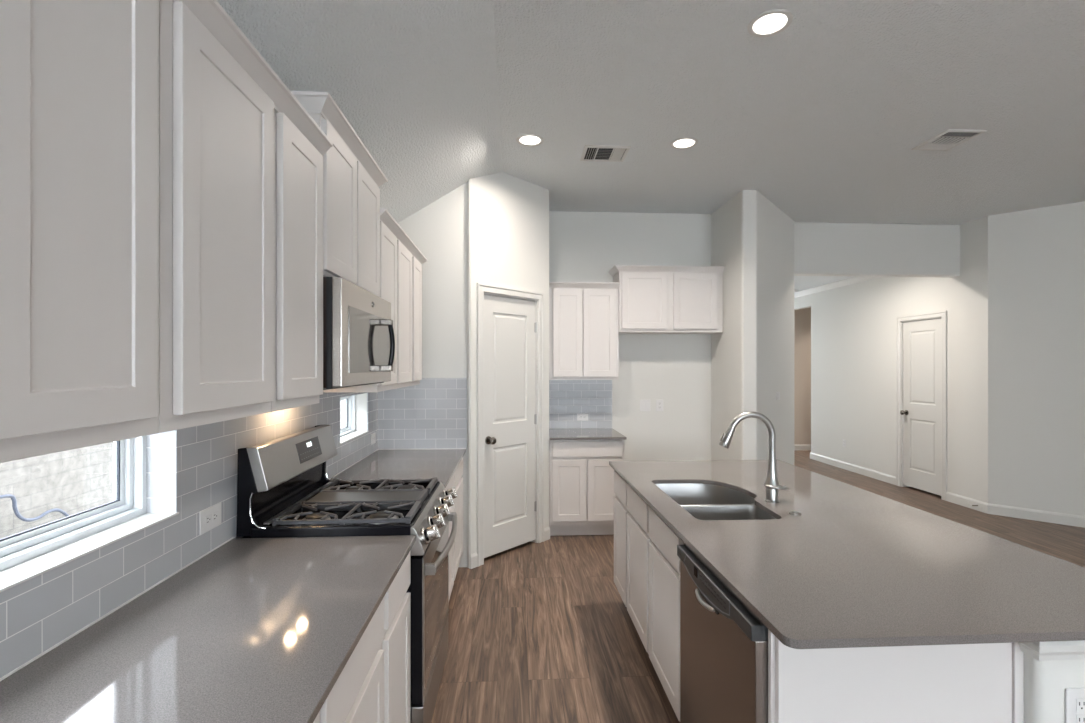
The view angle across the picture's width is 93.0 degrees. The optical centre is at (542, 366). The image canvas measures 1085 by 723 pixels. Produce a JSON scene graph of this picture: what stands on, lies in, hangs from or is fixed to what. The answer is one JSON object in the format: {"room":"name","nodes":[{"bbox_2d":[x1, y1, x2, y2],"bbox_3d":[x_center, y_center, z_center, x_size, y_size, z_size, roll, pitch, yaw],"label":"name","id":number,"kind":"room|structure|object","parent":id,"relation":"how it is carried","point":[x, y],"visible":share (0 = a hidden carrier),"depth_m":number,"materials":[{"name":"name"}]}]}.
{"room":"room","nodes":[
{"label":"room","id":0,"kind":"room"},
{"bbox_2d":[236,393,366,537],"bbox_3d":[-1.148,0.260,0.487,0.161,2.560,9.700,0,0,-3],"label":"wall","id":1,"kind":"structure","parent":0,"point":[360,399],"depth_m":3.64,"materials":[{"name":"white paint"}]},
{"bbox_2d":[0,0,158,462],"bbox_3d":[-0.893,-0.310,0.784,0.359,0.880,0.422,0,0,-3],"label":"upper cabinet","id":2,"kind":"object","parent":1,"relation":"attached to","point":[79,79],"visible":1,"depth_m":0.79,"materials":[{"name":"white paint"}]},
{"bbox_2d":[172,0,332,155],"bbox_3d":[-0.735,-0.767,1.208,0.045,0.055,1.254,0,0,-3],"label":"crown molding","id":3,"kind":"structure","parent":2,"relation":"attached to","point":[210,13],"depth_m":1.32,"materials":[{"name":"white paint"}]},
{"bbox_2d":[0,430,178,591],"bbox_3d":[-1.151,0.186,0.708,0.169,0.533,1.741,0,0,-3],"label":"window","id":4,"kind":"structure","parent":1,"relation":"in","point":[145,468],"depth_m":1.45,"materials":[{"name":"white plastic"}]},
{"bbox_2d":[0,392,378,680],"bbox_3d":[-1.137,0.364,1.875,0.012,0.541,4.070,0,0,-3],"label":"backsplash","id":5,"kind":"structure","parent":1,"relation":"attached to","point":[38,614],"depth_m":1.52,"materials":[{"name":"grey tile"}]},
{"bbox_2d":[199,502,220,534],"bbox_3d":[-1.125,0.515,1.748,0.006,0.078,0.122,0,0,-3],"label":"power outlet","id":6,"kind":"object","parent":5,"relation":"attached to","point":[209,518],"visible":1,"depth_m":1.74,"materials":[{"name":"white plastic"}]},
{"bbox_2d":[205,515,210,525],"bbox_3d":[-1.122,0.515,1.728,0.001,0.028,0.032,0,0,-3],"label":"socket","id":7,"kind":"object","parent":6,"relation":"attached to","point":[207,517],"depth_m":1.73,"materials":[{"name":"grey plastic"}]},
{"bbox_2d":[212,511,217,521],"bbox_3d":[-1.124,0.515,1.768,0.001,0.028,0.032,0,0,-3],"label":"socket","id":8,"kind":"object","parent":6,"relation":"attached to","point":[214,513],"depth_m":1.77,"materials":[{"name":"grey plastic"}]},
{"bbox_2d":[371,433,375,444],"bbox_3d":[-1.236,0.528,3.762,0.006,0.078,0.118,0,0,-3],"label":"power outlet","id":9,"kind":"object","parent":5,"relation":"attached to","point":[373,436],"visible":1,"depth_m":3.76,"materials":[{"name":"white plastic"}]},
{"bbox_2d":[159,0,273,432],"bbox_3d":[-0.918,-0.310,1.227,0.359,0.880,0.461,0,0,-3],"label":"upper cabinet","id":10,"kind":"object","parent":1,"relation":"attached to","point":[216,123],"visible":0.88,"depth_m":1.15,"materials":[{"name":"white paint"}]},
{"bbox_2d":[271,110,322,411],"bbox_3d":[-0.941,-0.310,1.640,0.359,0.880,0.363,0,0,-3],"label":"upper cabinet","id":11,"kind":"object","parent":1,"relation":"attached to","point":[298,165],"visible":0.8,"depth_m":1.60,"materials":[{"name":"white paint"}]},
{"bbox_2d":[308,113,379,296],"bbox_3d":[-0.972,-0.619,2.203,0.359,0.573,0.752,0,0,-3],"label":"upper cabinet","id":12,"kind":"object","parent":1,"relation":"attached to","point":[351,198],"visible":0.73,"depth_m":2.10,"materials":[{"name":"white paint"}]},
{"bbox_2d":[291,91,387,186],"bbox_3d":[-0.964,-0.927,2.203,0.392,0.055,0.846,0,0,-3],"label":"crown molding","id":13,"kind":"structure","parent":12,"relation":"attached to","point":[322,103],"depth_m":1.97,"materials":[{"name":"white paint"}]},
{"bbox_2d":[323,277,394,389],"bbox_3d":[-0.914,-0.116,2.209,0.476,0.413,0.744,0,0,-3],"label":"microwave oven","id":14,"kind":"object","parent":12,"relation":"attached to","point":[359,339],"visible":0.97,"depth_m":1.98,"materials":[{"name":"silver metal"}]},
{"bbox_2d":[340,395,368,443],"bbox_3d":[-1.297,0.323,3.345,0.169,0.276,0.587,0,0,-3],"label":"window","id":15,"kind":"structure","parent":1,"relation":"in","point":[348,432],"depth_m":3.60,"materials":[{"name":"white plastic"}]},
{"bbox_2d":[323,221,396,391],"bbox_3d":[-1.003,-0.310,2.773,0.359,0.880,0.379,0,0,-3],"label":"upper cabinet","id":16,"kind":"object","parent":1,"relation":"attached to","point":[388,240],"visible":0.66,"depth_m":2.77,"materials":[{"name":"white paint"}]},
{"bbox_2d":[394,240,411,388],"bbox_3d":[-1.026,-0.310,3.188,0.359,0.880,0.448,0,0,-3],"label":"upper cabinet","id":17,"kind":"object","parent":1,"relation":"attached to","point":[404,257],"visible":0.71,"depth_m":3.17,"materials":[{"name":"white paint"}]},
{"bbox_2d":[380,209,426,264],"bbox_3d":[-1.020,-0.767,3.202,0.392,0.055,1.242,0,0,-3],"label":"crown molding","id":18,"kind":"structure","parent":1,"relation":"attached to","point":[386,218],"depth_m":3.02,"materials":[{"name":"white paint"}]},
{"bbox_2d":[410,256,421,385],"bbox_3d":[-1.049,-0.310,3.595,0.359,0.880,0.363,0,0,-3],"label":"upper cabinet","id":19,"kind":"object","parent":1,"relation":"attached to","point":[416,266],"visible":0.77,"depth_m":3.56,"materials":[{"name":"white paint"}]},
{"bbox_2d":[217,0,502,222],"bbox_3d":[-0.705,-1.284,0.612,1.160,0.831,9.900,0,0,-3],"label":"ceiling","id":20,"kind":"structure","parent":0,"point":[416,81],"depth_m":2.34,"materials":[{"name":"white paint"}]},
{"bbox_2d":[398,182,466,566],"bbox_3d":[-0.990,-0.020,3.990,0.865,3.120,0.122,0,0,-3],"label":"wall","id":21,"kind":"structure","parent":0,"point":[438,230],"depth_m":3.94,"materials":[{"name":"white paint"}]},
{"bbox_2d":[378,378,466,449],"bbox_3d":[-0.914,0.361,3.927,0.668,0.548,0.012,0,0,-3],"label":"backsplash","id":22,"kind":"structure","parent":21,"relation":"attached to","point":[431,413],"depth_m":3.93,"materials":[{"name":"grey tile"}]},
{"bbox_2d":[469,178,470,568],"bbox_3d":[-0.556,-0.020,3.978,0.020,3.120,0.115,0,0,-3],"label":"wall","id":23,"kind":"structure","parent":0,"point":[470,178],"depth_m":3.92,"materials":[{"name":"white paint"}]},
{"bbox_2d":[467,172,548,567],"bbox_3d":[-0.289,-0.020,4.306,0.115,3.120,0.918,0,0,42],"label":"wall","id":24,"kind":"structure","parent":0,"point":[510,214],"depth_m":4.19,"materials":[{"name":"white paint"}]},
{"bbox_2d":[470,552,477,568],"bbox_3d":[-0.524,1.488,3.947,0.014,0.105,0.070,0,0,42],"label":"baseboard","id":25,"kind":"structure","parent":24,"relation":"attached to","point":[474,557],"depth_m":3.94,"materials":[{"name":"white paint"}]},
{"bbox_2d":[476,283,543,566],"bbox_3d":[-0.273,0.447,4.278,0.170,2.186,0.769,0,0,42],"label":"door","id":26,"kind":"structure","parent":24,"relation":"in","point":[509,321],"depth_m":4.26,"materials":[{"name":"white paint"}]},
{"bbox_2d":[544,527,549,540],"bbox_3d":[0.034,1.488,4.571,0.014,0.105,0.085,0,0,42],"label":"baseboard","id":27,"kind":"structure","parent":24,"relation":"attached to","point":[546,530],"depth_m":4.57,"materials":[{"name":"white paint"}]},
{"bbox_2d":[549,211,710,460],"bbox_3d":[0.137,-0.020,5.306,3.260,3.120,0.120,0,0,-3],"label":"wall","id":28,"kind":"structure","parent":0,"point":[674,369],"depth_m":5.30,"materials":[{"name":"white paint"}]},
{"bbox_2d":[549,380,611,428],"bbox_3d":[0.369,0.379,5.254,0.689,0.513,0.008,0,0,-3],"label":"backsplash","id":29,"kind":"structure","parent":28,"relation":"attached to","point":[567,398],"depth_m":5.25,"materials":[{"name":"grey tile"}]},
{"bbox_2d":[577,414,587,420],"bbox_3d":[0.409,0.516,5.249,0.115,0.072,0.006,0,0,-3],"label":"power outlet","id":30,"kind":"object","parent":29,"relation":"attached to","point":[580,417],"visible":1,"depth_m":5.25,"materials":[{"name":"white plastic"}]},
{"bbox_2d":[549,288,618,379],"bbox_3d":[0.381,-0.310,5.092,0.690,0.880,0.329,0,0,-3],"label":"upper cabinet","id":31,"kind":"object","parent":28,"relation":"attached to","point":[583,322],"visible":0.98,"depth_m":4.93,"materials":[{"name":"white paint"}]},
{"bbox_2d":[549,282,619,288],"bbox_3d":[0.392,-0.777,4.927,0.694,0.055,0.045,0,0,-3],"label":"crown molding","id":32,"kind":"structure","parent":31,"relation":"attached to","point":[590,285],"depth_m":4.92,"materials":[{"name":"white paint"}]},
{"bbox_2d":[640,400,649,410],"bbox_3d":[1.054,0.401,5.292,0.110,0.118,0.008,0,0,-3],"label":"light switch","id":33,"kind":"object","parent":28,"relation":"attached to","point":[644,404],"visible":1,"depth_m":5.29,"materials":[{"name":"white plastic"}]},
{"bbox_2d":[656,400,662,410],"bbox_3d":[1.206,0.401,5.301,0.074,0.118,0.006,0,0,-3],"label":"power outlet","id":34,"kind":"object","parent":28,"relation":"attached to","point":[659,403],"visible":1,"depth_m":5.30,"materials":[{"name":"white plastic"}]},
{"bbox_2d":[608,265,724,276],"bbox_3d":[1.220,-0.945,5.127,1.070,0.055,0.354,0,0,-3],"label":"crown molding","id":35,"kind":"structure","parent":28,"relation":"attached to","point":[626,268],"depth_m":4.97,"materials":[{"name":"white paint"}]},
{"bbox_2d":[613,271,722,333],"bbox_3d":[1.242,-0.627,5.140,1.022,0.590,0.329,0,0,-3],"label":"upper cabinet","id":36,"kind":"object","parent":28,"relation":"attached to","point":[649,302],"visible":1,"depth_m":4.98,"materials":[{"name":"white paint"}]},
{"bbox_2d":[711,190,793,464],"bbox_3d":[2.071,-0.020,8.628,1.010,3.120,8.000,0,0,-3],"label":"wall column","id":37,"kind":"structure","parent":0,"point":[752,360],"depth_m":4.88,"materials":[{"name":"white paint"}]},
{"bbox_2d":[431,450,1084,722],"bbox_3d":[3.665,1.615,4.359,10.200,0.150,16.900,0,0,-3],"label":"floor","id":38,"kind":"structure","parent":0,"point":[543,632],"depth_m":3.00,"materials":[{"name":"brown wood"}]},
{"bbox_2d":[313,711,319,722],"bbox_3d":[-0.723,1.095,0.501,0.621,0.887,1.038,0,0,-3],"label":"base cabinet","id":39,"kind":"object","parent":38,"relation":"on","point":[317,719],"visible":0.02,"depth_m":1.01,"materials":[{"name":"white paint"}]},
{"bbox_2d":[0,535,415,722],"bbox_3d":[-0.750,0.641,0.935,0.663,0.022,1.950,0,0,-3],"label":"countertop","id":40,"kind":"structure","parent":39,"relation":"on","point":[253,630],"depth_m":1.17,"materials":[{"name":"grey stone"}]},
{"bbox_2d":[237,425,457,722],"bbox_3d":[-0.772,0.920,2.296,0.756,1.240,0.766,0,0,-3],"label":"gas range","id":41,"kind":"object","parent":38,"relation":"on","point":[284,488],"visible":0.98,"depth_m":2.08,"materials":[{"name":"silver metal"}]},
{"bbox_2d":[250,481,439,537],"bbox_3d":[-0.805,0.617,2.294,0.595,0.045,0.762,0,0,-3],"label":"cooktop","id":42,"kind":"object","parent":41,"relation":"in","point":[379,523],"depth_m":2.11,"materials":[{"name":"black metal"}]},
{"bbox_2d":[425,514,456,688],"bbox_3d":[-0.434,0.999,2.315,0.078,0.482,0.721,0,0,-3],"label":"oven","id":43,"kind":"object","parent":41,"relation":"in","point":[437,559],"depth_m":2.23,"materials":[{"name":"silver glass"}]},
{"bbox_2d":[320,598,383,722],"bbox_3d":[-0.766,1.095,1.279,0.621,0.887,0.516,0,0,-3],"label":"base cabinet","id":44,"kind":"object","parent":38,"relation":"on","point":[357,696],"visible":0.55,"depth_m":1.31,"materials":[{"name":"white paint"}]},
{"bbox_2d":[379,550,410,722],"bbox_3d":[-0.791,1.095,1.722,0.621,0.887,0.368,0,0,-3],"label":"base cabinet","id":45,"kind":"object","parent":38,"relation":"on","point":[396,644],"visible":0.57,"depth_m":1.72,"materials":[{"name":"white paint"}]},
{"bbox_2d":[445,474,453,598],"bbox_3d":[-0.861,1.095,2.990,0.621,0.887,0.621,0,0,-3],"label":"base cabinet","id":46,"kind":"object","parent":38,"relation":"on","point":[450,484],"visible":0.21,"depth_m":3.17,"materials":[{"name":"white paint"}]},
{"bbox_2d":[330,449,465,487],"bbox_3d":[-0.881,0.641,3.301,0.663,0.022,1.249,0,0,-3],"label":"countertop","id":47,"kind":"structure","parent":46,"relation":"on","point":[442,464],"depth_m":3.28,"materials":[{"name":"grey stone"}]},
{"bbox_2d":[454,458,462,580],"bbox_3d":[-0.895,1.095,3.612,0.621,0.887,0.621,0,0,-3],"label":"base cabinet","id":48,"kind":"object","parent":38,"relation":"on","point":[458,481],"visible":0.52,"depth_m":3.61,"materials":[{"name":"white paint"}]},
{"bbox_2d":[549,440,623,535],"bbox_3d":[0.384,1.095,4.928,0.677,0.887,0.641,0,0,-3],"label":"base cabinet","id":49,"kind":"object","parent":38,"relation":"on","point":[581,476],"visible":0.76,"depth_m":4.61,"materials":[{"name":"white paint"}]},
{"bbox_2d":[549,428,626,439],"bbox_3d":[0.388,0.641,4.912,0.689,0.022,0.676,0,0,-3],"label":"countertop","id":50,"kind":"structure","parent":49,"relation":"on","point":[555,433],"depth_m":4.77,"materials":[{"name":"grey stone"}]},
{"bbox_2d":[614,470,629,606],"bbox_3d":[0.780,1.097,3.178,0.621,0.885,0.408,0,0,-3],"label":"base cabinet","id":51,"kind":"object","parent":38,"relation":"on","point":[621,510],"visible":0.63,"depth_m":3.12,"materials":[{"name":"white paint"}]},
{"bbox_2d":[627,484,683,720],"bbox_3d":[0.819,1.097,2.467,0.621,0.885,1.012,0,0,-3],"label":"base cabinet","id":52,"kind":"object","parent":38,"relation":"on","point":[653,562],"visible":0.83,"depth_m":2.35,"materials":[{"name":"white paint"}]},
{"bbox_2d":[609,460,1084,648],"bbox_3d":[1.081,0.641,2.337,1.157,0.022,2.243,0,0,-3],"label":"countertop","id":53,"kind":"structure","parent":52,"relation":"on","point":[858,567],"depth_m":1.61,"materials":[{"name":"grey stone"}]},
{"bbox_2d":[655,483,775,519],"bbox_3d":[0.833,0.766,2.496,0.470,0.227,0.791,0,0,-3],"label":"sink","id":54,"kind":"object","parent":53,"relation":"in","point":[702,501],"visible":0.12,"depth_m":2.72,"materials":[{"name":"grey metal"}]},
{"bbox_2d":[719,411,788,502],"bbox_3d":[0.989,0.419,2.402,0.332,0.421,0.082,0,0,-3],"label":"kitchen faucet","id":55,"kind":"object","parent":53,"relation":"on","point":[772,485],"visible":1,"depth_m":2.39,"materials":[{"name":"silver metal"}]},
{"bbox_2d":[789,511,800,514],"bbox_3d":[1.078,0.625,2.200,0.048,0.010,0.048,0,0,-3],"label":"button","id":56,"kind":"object","parent":53,"relation":"on","point":[790,512],"visible":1,"depth_m":2.19,"materials":[{"name":"silver metal"}]},
{"bbox_2d":[677,543,767,722],"bbox_3d":[0.817,1.097,1.651,0.627,0.885,0.610,0,0,-3],"label":"dishwasher","id":57,"kind":"object","parent":38,"relation":"on","point":[724,645],"visible":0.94,"depth_m":1.58,"materials":[{"name":"grey metal"}]},
{"bbox_2d":[768,629,1023,722],"bbox_3d":[0.911,1.097,1.330,0.657,0.885,0.044,0,0,-3],"label":"island end panel","id":58,"kind":"object","parent":38,"relation":"on","point":[954,683],"visible":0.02,"depth_m":1.31,"materials":[{"name":"white paint"}]},
{"bbox_2d":[493,0,1084,224],"bbox_3d":[4.412,-1.640,0.895,9.090,0.120,9.900,0,0,-3],"label":"ceiling","id":59,"kind":"structure","parent":0,"point":[822,116],"depth_m":3.08,"materials":[{"name":"white paint"}]},
{"bbox_2d":[516,134,543,145],"bbox_3d":[-0.087,-1.576,3.591,0.192,0.007,0.192,0,0,-3],"label":"recessed light","id":60,"kind":"object","parent":59,"relation":"in","point":[525,139],"visible":1,"depth_m":3.58,"materials":[{"name":"white paint"}]},
{"bbox_2d":[580,145,630,161],"bbox_3d":[0.462,-1.573,3.816,0.335,0.014,0.275,0,0,-3],"label":"ceiling vent","id":61,"kind":"object","parent":59,"relation":"in","point":[606,153],"visible":1,"depth_m":3.80,"materials":[{"name":"white metal"}]},
{"bbox_2d":[670,137,697,148],"bbox_3d":[1.000,-1.576,3.641,0.192,0.007,0.192,0,0,-3],"label":"recessed light","id":62,"kind":"object","parent":59,"relation":"in","point":[684,142],"visible":1,"depth_m":3.63,"materials":[{"name":"white paint"}]},
{"bbox_2d":[747,9,792,37],"bbox_3d":[1.047,-1.576,2.372,0.192,0.007,0.192,0,0,-3],"label":"recessed light","id":63,"kind":"object","parent":59,"relation":"in","point":[771,22],"visible":1,"depth_m":2.37,"materials":[{"name":"white paint"}]},
{"bbox_2d":[911,129,986,150],"bbox_3d":[2.824,-1.573,3.591,0.275,0.014,0.320,0,0,-3],"label":"ceiling vent","id":64,"kind":"object","parent":59,"relation":"in","point":[948,139],"visible":1,"depth_m":3.57,"materials":[{"name":"white metal"}]},
{"bbox_2d":[794,307,810,444],"bbox_3d":[6.016,0.125,9.607,2.925,2.830,0.120,0,0,-3],"label":"wall","id":65,"kind":"structure","parent":0,"point":[802,317],"depth_m":9.48,"materials":[{"name":"beige paint"}]},
{"bbox_2d":[794,444,810,449],"bbox_3d":[5.463,1.488,9.509,2.040,0.105,0.014,0,0,-3],"label":"baseboard","id":66,"kind":"structure","parent":65,"relation":"attached to","point":[800,446],"depth_m":9.47,"materials":[{"name":"white paint"}]},
{"bbox_2d":[794,276,854,290],"bbox_3d":[5.438,-1.350,9.415,6.100,0.120,7.000,0,0,-3],"label":"ceiling","id":67,"kind":"structure","parent":0,"point":[801,283],"depth_m":7.72,"materials":[{"name":"white paint"}]},
{"bbox_2d":[794,216,987,502],"bbox_3d":[4.523,-0.020,9.079,0.115,3.120,7.370,0,0,-3],"label":"wall","id":68,"kind":"structure","parent":0,"point":[853,326],"depth_m":6.85,"materials":[{"name":"white paint"}]},
{"bbox_2d":[794,276,877,297],"bbox_3d":[4.413,-1.252,9.308,0.078,0.075,6.900,0,0,-3],"label":"trim","id":69,"kind":"structure","parent":68,"relation":"attached to","point":[855,279],"depth_m":7.95,"materials":[{"name":"white paint"}]},
{"bbox_2d":[810,452,895,484],"bbox_3d":[4.587,1.488,7.656,0.114,0.105,1.947,0,0,-3],"label":"baseboard","id":70,"kind":"structure","parent":68,"relation":"attached to","point":[887,478],"depth_m":7.47,"materials":[{"name":"white paint"}]},
{"bbox_2d":[794,222,959,276],"bbox_3d":[3.738,-1.296,5.750,2.100,0.567,0.130,0,0,-3],"label":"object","id":71,"kind":"structure","parent":68,"relation":"attached to","point":[820,249],"depth_m":5.68,"materials":[{"name":"white paint"}]},
{"bbox_2d":[896,311,946,500],"bbox_3d":[4.646,0.449,6.291,0.170,2.182,0.770,0,0,-3],"label":"door","id":72,"kind":"structure","parent":68,"relation":"in","point":[921,339],"depth_m":6.29,"materials":[{"name":"white paint"}]},
{"bbox_2d":[988,201,1084,515],"bbox_3d":[6.046,-0.020,4.244,3.590,3.120,0.120,0,0,42],"label":"wall","id":73,"kind":"structure","parent":0,"point":[1036,257],"depth_m":5.15,"materials":[{"name":"white paint"}]},
{"bbox_2d":[946,492,1084,527],"bbox_3d":[5.863,1.488,4.343,0.345,0.105,3.983,0,0,-43],"label":"baseboard","id":74,"kind":"structure","parent":73,"relation":"attached to","point":[1023,513],"depth_m":5.23,"materials":[{"name":"white paint"}]},
{"bbox_2d":[1024,653,1084,722],"bbox_3d":[1.339,1.097,2.338,0.307,0.887,2.080,0,0,-3],"label":"wall","id":75,"kind":"structure","parent":0,"point":[1045,682],"depth_m":1.29,"materials":[{"name":"white paint"}]},
{"bbox_2d":[1018,640,1084,660],"bbox_3d":[1.340,0.693,2.320,0.379,0.078,2.116,0,0,-3],"label":"trim","id":76,"kind":"structure","parent":75,"relation":"attached to","point":[1050,650],"depth_m":1.27,"materials":[{"name":"white paint"}]},
{"bbox_2d":[1065,688,1084,722],"bbox_3d":[1.351,0.868,1.293,0.078,0.120,0.006,0,0,-3],"label":"power outlet","id":77,"kind":"object","parent":75,"relation":"attached to","point":[1074,697],"visible":1,"depth_m":1.29,"materials":[{"name":"white plastic"}]},
{"bbox_2d":[1076,698,1084,710],"bbox_3d":[1.351,0.848,1.291,0.028,0.032,0.001,0,0,-3],"label":"socket","id":78,"kind":"object","parent":77,"relation":"attached to","point":[1080,702],"depth_m":1.29,"materials":[{"name":"grey plastic"}]},
{"bbox_2d":[1076,714,1084,722],"bbox_3d":[1.351,0.888,1.291,0.028,0.032,0.001,0,0,-3],"label":"socket","id":79,"kind":"object","parent":77,"relation":"attached to","point":[1080,718],"depth_m":1.29,"materials":[{"name":"grey plastic"}]},
{"label":"outside","id":80,"kind":"structure","parent":0,"visible":0},
{"bbox_3d":[-5.258,1.940,2.714,7.800,0.100,24.000,0,0,-3],"label":"ground","id":81,"kind":"structure","parent":80,"visible":0},
{"bbox_2d":[0,400,343,538],"bbox_3d":[-4.309,0.490,2.766,0.300,2.900,20.000,0,0,-3],"label":"wall","id":82,"kind":"structure","parent":81,"relation":"on","point":[73,481],"depth_m":4.51,"materials":[{"name":"brick"}]},
{"bbox_2d":[0,494,69,521],"bbox_3d":[-4.162,1.399,4.081,0.026,0.863,1.411,0,0,-3],"label":"hose","id":83,"kind":"object","parent":82,"relation":"attached to","point":[13,498],"visible":0.74,"depth_m":4.11,"materials":[{"name":"grey plastic"}]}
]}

